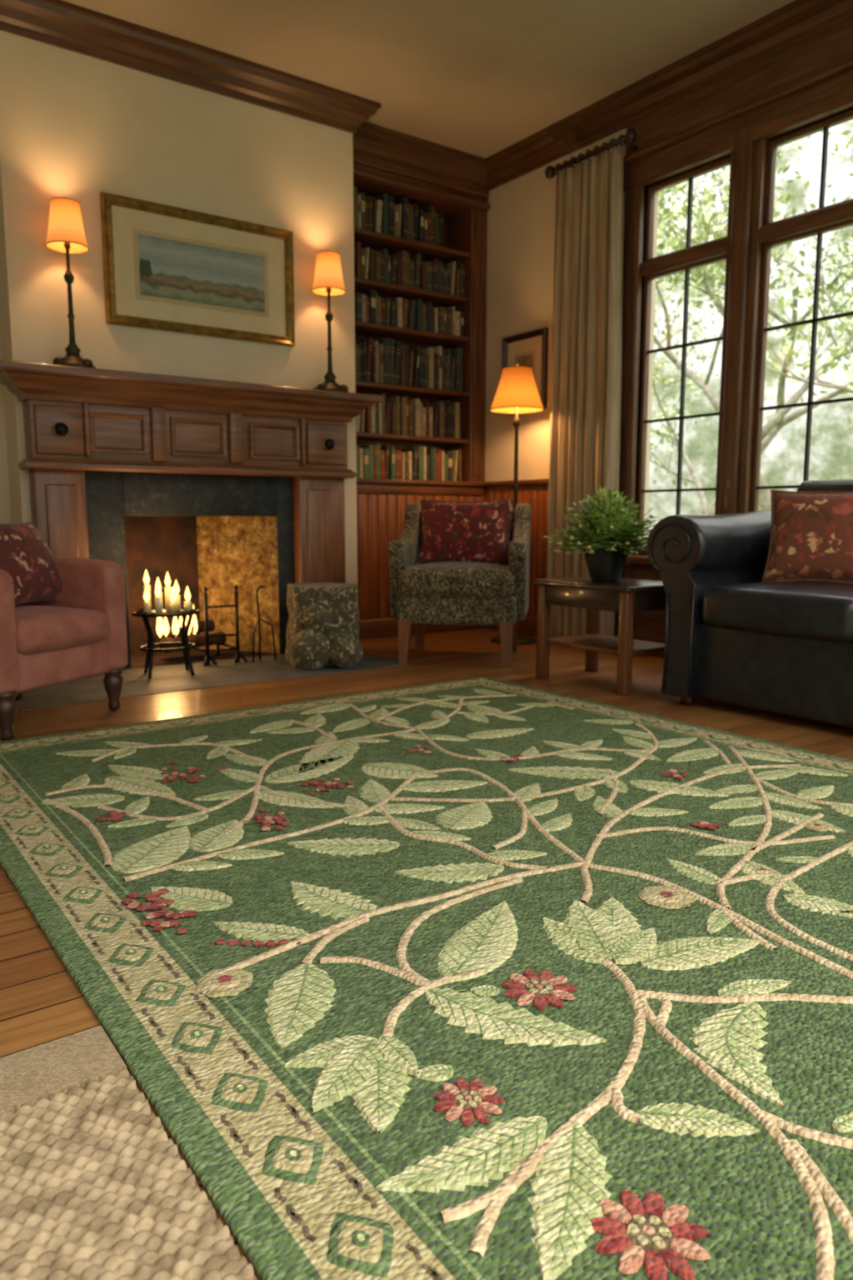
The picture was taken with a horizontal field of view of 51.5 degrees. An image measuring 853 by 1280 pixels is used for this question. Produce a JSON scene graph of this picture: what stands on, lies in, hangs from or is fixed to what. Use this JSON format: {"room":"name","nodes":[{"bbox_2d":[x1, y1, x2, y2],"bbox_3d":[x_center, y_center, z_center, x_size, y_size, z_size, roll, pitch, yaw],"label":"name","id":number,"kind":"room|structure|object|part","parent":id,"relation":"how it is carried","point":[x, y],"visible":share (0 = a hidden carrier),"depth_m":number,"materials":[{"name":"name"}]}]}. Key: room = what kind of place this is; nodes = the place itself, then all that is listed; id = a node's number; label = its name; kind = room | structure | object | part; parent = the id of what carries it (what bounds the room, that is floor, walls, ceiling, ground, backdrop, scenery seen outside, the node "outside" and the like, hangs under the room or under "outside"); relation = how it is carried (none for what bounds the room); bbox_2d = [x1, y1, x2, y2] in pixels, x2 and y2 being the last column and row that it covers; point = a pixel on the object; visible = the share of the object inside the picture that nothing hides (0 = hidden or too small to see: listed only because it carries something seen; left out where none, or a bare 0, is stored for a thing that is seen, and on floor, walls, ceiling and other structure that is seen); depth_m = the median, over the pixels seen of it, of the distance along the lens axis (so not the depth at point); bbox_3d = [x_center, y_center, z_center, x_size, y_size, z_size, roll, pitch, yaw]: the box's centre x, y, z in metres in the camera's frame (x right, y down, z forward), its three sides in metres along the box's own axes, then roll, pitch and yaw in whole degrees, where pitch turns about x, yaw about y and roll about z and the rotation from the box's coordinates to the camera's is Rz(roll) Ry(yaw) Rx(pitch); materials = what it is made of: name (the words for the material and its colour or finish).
{"room":"living room","nodes":[
{"label":"living room","id":0,"kind":"room"},
{"bbox_2d":[0,341,11,524],"bbox_3d":[-3.350,-1.288,3.606,2.952,3.160,0.080,-6,10,-35],"label":"wall","id":1,"kind":"structure","parent":0,"point":[5,500],"depth_m":4.49,"materials":[{"name":"beige paint"}]},
{"bbox_2d":[0,628,852,1279],"bbox_3d":[-0.169,0.530,2.291,6.136,0.080,6.960,-6,10,-35],"label":"floor","id":2,"kind":"structure","parent":0,"point":[41,1002],"depth_m":3.73,"materials":[{"name":"brown wood"}]},
{"bbox_2d":[0,555,127,739],"bbox_3d":[-1.725,-0.128,3.529,0.819,0.876,0.672,3,9,23],"label":"armchair","id":3,"kind":"object","parent":2,"relation":"on","point":[81,634],"visible":0.95,"depth_m":3.44,"materials":[{"name":"pink fabric"}]},
{"bbox_2d":[0,521,62,604],"bbox_3d":[-1.661,-0.307,3.555,0.237,0.333,0.467,2,8,14],"label":"floral throw pillow","id":4,"kind":"object","parent":3,"relation":"on","point":[25,555],"visible":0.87,"depth_m":3.53,"materials":[{"name":"red fabric"}]},
{"bbox_2d":[0,1025,256,1279],"bbox_3d":[-0.561,0.748,0.383,1.270,0.012,1.584,-6,10,-35],"label":"jute rug","id":5,"kind":"object","parent":2,"relation":"on","point":[93,1185],"visible":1,"depth_m":1.06,"materials":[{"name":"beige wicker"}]},
{"bbox_2d":[0,30,357,668],"bbox_3d":[-1.368,-1.482,5.002,1.912,3.160,0.592,-6,10,-35],"label":"chimney breast","id":6,"kind":"object","parent":2,"relation":"on","point":[77,127],"visible":0.43,"depth_m":4.65,"materials":[{"name":"beige paint"}]},
{"bbox_2d":[0,359,383,675],"bbox_3d":[-1.164,-0.609,4.749,2.048,1.500,0.280,-6,10,-35],"label":"fireplace mantel","id":7,"kind":"object","parent":6,"relation":"attached to","point":[103,447],"visible":0.8,"depth_m":4.63,"materials":[{"name":"wood"}]},
{"bbox_2d":[45,195,95,368],"bbox_3d":[-1.702,-1.693,4.212,0.216,0.794,0.216,-6,10,-35],"label":"table lamp","id":8,"kind":"object","parent":7,"relation":"on","point":[66,234],"visible":0.89,"depth_m":4.16,"materials":[{"name":"orange fabric"}]},
{"bbox_2d":[311,250,349,392],"bbox_3d":[-0.554,-1.807,5.032,0.216,0.794,0.216,-6,10,-35],"label":"table lamp","id":9,"kind":"object","parent":7,"relation":"on","point":[328,279],"visible":0.89,"depth_m":4.97,"materials":[{"name":"orange fabric"}]},
{"bbox_2d":[100,191,294,346],"bbox_3d":[-1.180,-1.942,4.703,1.048,0.620,0.036,-6,10,-35],"label":"framed landscape painting","id":10,"kind":"object","parent":6,"relation":"attached to","point":[170,268],"visible":1,"depth_m":4.68,"materials":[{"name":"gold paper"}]},
{"bbox_2d":[15,652,410,709],"bbox_3d":[-1.167,0.176,4.537,2.136,0.003,0.728,-6,10,-35],"label":"hearth","id":11,"kind":"object","parent":2,"relation":"on","point":[167,678],"visible":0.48,"depth_m":4.43,"materials":[{"name":"stone"}]},
{"bbox_2d":[131,569,200,678],"bbox_3d":[-1.321,-0.091,4.502,0.344,0.537,0.288,-6,10,-35],"label":"candle stand","id":12,"kind":"object","parent":11,"relation":"on","point":[172,602],"visible":1,"depth_m":4.47,"materials":[{"name":"metal"}]},
{"bbox_2d":[156,584,247,666],"bbox_3d":[-1.267,-0.095,4.898,0.411,0.431,0.394,-6,10,-35],"label":"grate","id":13,"kind":"object","parent":11,"relation":"on","point":[207,639],"visible":0.88,"depth_m":4.88,"materials":[{"name":"metal"}]},
{"bbox_2d":[252,585,276,662],"bbox_3d":[-0.920,-0.092,4.931,0.156,0.419,0.055,-7,11,-42],"label":"stand","id":14,"kind":"object","parent":11,"relation":"on","point":[258,622],"visible":1,"depth_m":4.94,"materials":[{"name":"metal"}]},
{"bbox_2d":[285,582,363,669],"bbox_3d":[-0.560,-0.088,4.855,0.417,0.430,0.486,-2,8,-16],"label":"ottoman","id":15,"kind":"object","parent":11,"relation":"on","point":[322,627],"visible":1,"depth_m":4.70,"materials":[{"name":"fabric"}]},
{"bbox_2d":[353,150,490,639],"bbox_3d":[-0.158,-1.601,6.006,1.232,3.120,0.368,-6,10,-35],"label":"built-in bookcase","id":16,"kind":"object","parent":2,"relation":"on","point":[382,504],"visible":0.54,"depth_m":5.94,"materials":[{"name":"brown wood"}]},
{"bbox_2d":[353,185,465,481],"bbox_3d":[-0.177,-1.985,5.946,0.953,1.805,0.205,-6,10,-35],"label":"books","id":17,"kind":"object","parent":16,"relation":"in","point":[385,360],"visible":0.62,"depth_m":5.88,"materials":[{"name":"paper"}]},
{"bbox_2d":[0,676,852,1279],"bbox_3d":[0.369,0.483,2.243,2.432,0.024,3.655,-6,10,-35],"label":"area rug","id":18,"kind":"object","parent":2,"relation":"on","point":[481,977],"visible":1,"depth_m":1.55,"materials":[{"name":"green carpet"}]},
{"bbox_2d":[387,503,530,666],"bbox_3d":[0.202,-0.344,5.072,0.752,0.880,0.725,1,8,9],"label":"armchair","id":19,"kind":"object","parent":2,"relation":"on","point":[446,592],"visible":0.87,"depth_m":4.78,"materials":[{"name":"fabric"}]},
{"bbox_2d":[417,499,513,565],"bbox_3d":[0.221,-0.612,5.058,0.539,0.384,0.184,1,8,9],"label":"throw pillow","id":20,"kind":"object","parent":19,"relation":"on","point":[476,532],"visible":0.93,"depth_m":5.00,"materials":[{"name":"red fabric"}]},
{"bbox_2d":[490,361,544,644],"bbox_3d":[0.567,-0.862,5.631,0.338,1.760,0.337,-6,10,-35],"label":"floor lamp","id":21,"kind":"object","parent":2,"relation":"on","point":[517,392],"visible":0.84,"depth_m":5.45,"materials":[{"name":"orange fabric"}]},
{"bbox_2d":[533,576,665,696],"bbox_3d":[0.882,-0.039,4.296,0.432,0.496,0.616,-6,10,-35],"label":"side table","id":22,"kind":"object","parent":2,"relation":"on","point":[626,597],"visible":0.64,"depth_m":4.15,"materials":[{"name":"brown wood"}]},
{"bbox_2d":[542,487,662,581],"bbox_3d":[0.865,-0.510,4.255,0.669,0.449,0.655,-6,10,-35],"label":"potted fern","id":23,"kind":"object","parent":22,"relation":"on","point":[607,538],"visible":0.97,"depth_m":4.16,"materials":[{"name":"green plant"}]},
{"bbox_2d":[646,479,852,727],"bbox_3d":[2.075,-0.112,3.106,0.936,0.967,2.588,-6,10,-35],"label":"leather sofa","id":24,"kind":"object","parent":2,"relation":"on","point":[732,637],"visible":0.87,"depth_m":3.58,"materials":[{"name":"black leather"}]},
{"bbox_2d":[760,489,852,583],"bbox_3d":[1.632,-0.424,3.641,0.445,0.396,0.193,5,9,31],"label":"throw pillow","id":25,"kind":"object","parent":24,"relation":"on","point":[812,537],"visible":0.98,"depth_m":3.60,"materials":[{"name":"red fabric"}]},
{"bbox_2d":[62,0,794,158],"bbox_3d":[-0.590,-2.759,2.424,6.136,0.080,5.520,-6,10,-35],"label":"ceiling","id":26,"kind":"structure","parent":0,"point":[478,77],"depth_m":4.43,"materials":[{"name":"paint"}]},
{"bbox_2d":[485,107,852,554],"bbox_3d":[2.271,-1.316,3.811,0.120,3.160,6.960,-6,10,-35],"label":"wall","id":27,"kind":"structure","parent":0,"point":[521,216],"depth_m":5.86,"materials":[{"name":"beige paint"}]},
{"bbox_2d":[0,0,852,190],"bbox_3d":[-0.521,-2.617,2.244,6.016,0.152,5.120,-6,10,-35],"label":"trim","id":28,"kind":"structure","parent":27,"relation":"attached to","point":[59,23],"depth_m":4.64,"materials":[{"name":"brown wood"}]},
{"bbox_3d":[-0.521,-2.617,2.244,6.016,0.152,5.120,-6,10,-35],"label":"crown","id":29,"kind":"part","parent":28,"relation":"part of","materials":[{"name":"brown wood"}]},
{"bbox_2d":[484,479,549,618],"bbox_3d":[0.773,-0.576,5.866,0.048,0.968,1.256,-6,10,-35],"label":"wainscot","id":30,"kind":"structure","parent":27,"relation":"attached to","point":[535,492],"depth_m":5.92,"materials":[{"name":"brown wood"}]},
{"bbox_2d":[501,327,548,414],"bbox_3d":[0.648,-1.782,5.886,0.036,0.504,0.424,-6,10,-35],"label":"framed print","id":31,"kind":"object","parent":27,"relation":"attached to","point":[530,348],"visible":0.59,"depth_m":5.81},
{"bbox_2d":[482,616,665,657],"bbox_3d":[2.324,0.216,3.798,0.024,0.128,6.536,-6,10,-35],"label":"baseboard","id":32,"kind":"structure","parent":27,"relation":"attached to","point":[527,627],"depth_m":5.96,"materials":[{"name":"brown wood"}]},
{"bbox_2d":[545,128,638,179],"bbox_3d":[0.979,-2.794,5.175,0.158,0.144,0.706,-6,10,-35],"label":"curtain rod","id":33,"kind":"object","parent":27,"relation":"attached to","point":[631,135],"depth_m":5.08,"materials":[{"name":"black metal"}]},
{"bbox_2d":[546,147,624,638],"bbox_3d":[0.946,-1.383,5.336,0.101,2.824,0.543,-6,10,-35],"label":"curtain","id":34,"kind":"object","parent":33,"relation":"hanging from","point":[587,382],"visible":0.81,"depth_m":5.26,"materials":[{"name":"fabric"}]},
{"bbox_2d":[635,155,730,555],"bbox_3d":[1.418,-1.501,4.911,0.072,2.072,0.575,-6,10,-35],"label":"window","id":35,"kind":"structure","parent":27,"relation":"in","point":[688,258],"depth_m":4.95,"materials":[{"name":"clear glass"}]},
{"bbox_2d":[614,18,852,635],"bbox_3d":[1.857,-1.349,4.282,0.192,2.936,2.416,-6,10,-35],"label":"window frame","id":36,"kind":"structure","parent":27,"relation":"in","point":[737,116],"depth_m":4.55,"materials":[{"name":"brown wood"}]},
{"bbox_2d":[750,109,852,512],"bbox_3d":[1.869,-1.415,4.291,0.072,2.072,0.592,-6,10,-35],"label":"window","id":37,"kind":"structure","parent":27,"relation":"in","point":[820,221],"depth_m":4.34,"materials":[{"name":"clear glass"}]},
{"label":"outside","id":38,"kind":"structure","parent":0,"visible":0},
{"bbox_3d":[8.274,-0.446,12.933,19.520,0.080,30.400,-6,10,-35],"label":"lawn","id":39,"kind":"structure","parent":38,"visible":0},
{"bbox_2d":[650,120,852,515],"bbox_3d":[4.832,-3.964,13.345,7.431,6.760,6.005,6,10,39],"label":"tree","id":40,"kind":"object","parent":39,"relation":"on","point":[707,510],"visible":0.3,"depth_m":14.19,"materials":[{"name":"green plant"}]},
{"bbox_2d":[654,130,852,509],"bbox_3d":[3.911,-3.656,11.668,6.186,6.625,5.017,-4,9,-26],"label":"tree","id":41,"kind":"object","parent":39,"relation":"on","point":[708,221],"visible":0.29,"depth_m":10.87,"materials":[{"name":"green plant"}]},
{"bbox_2d":[690,270,852,434],"bbox_3d":[5.574,-2.527,8.791,4.757,5.176,4.125,6,10,36],"label":"tree","id":42,"kind":"object","parent":39,"relation":"on","point":[787,347],"visible":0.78,"depth_m":8.62,"materials":[{"name":"green plant"}]}
]}

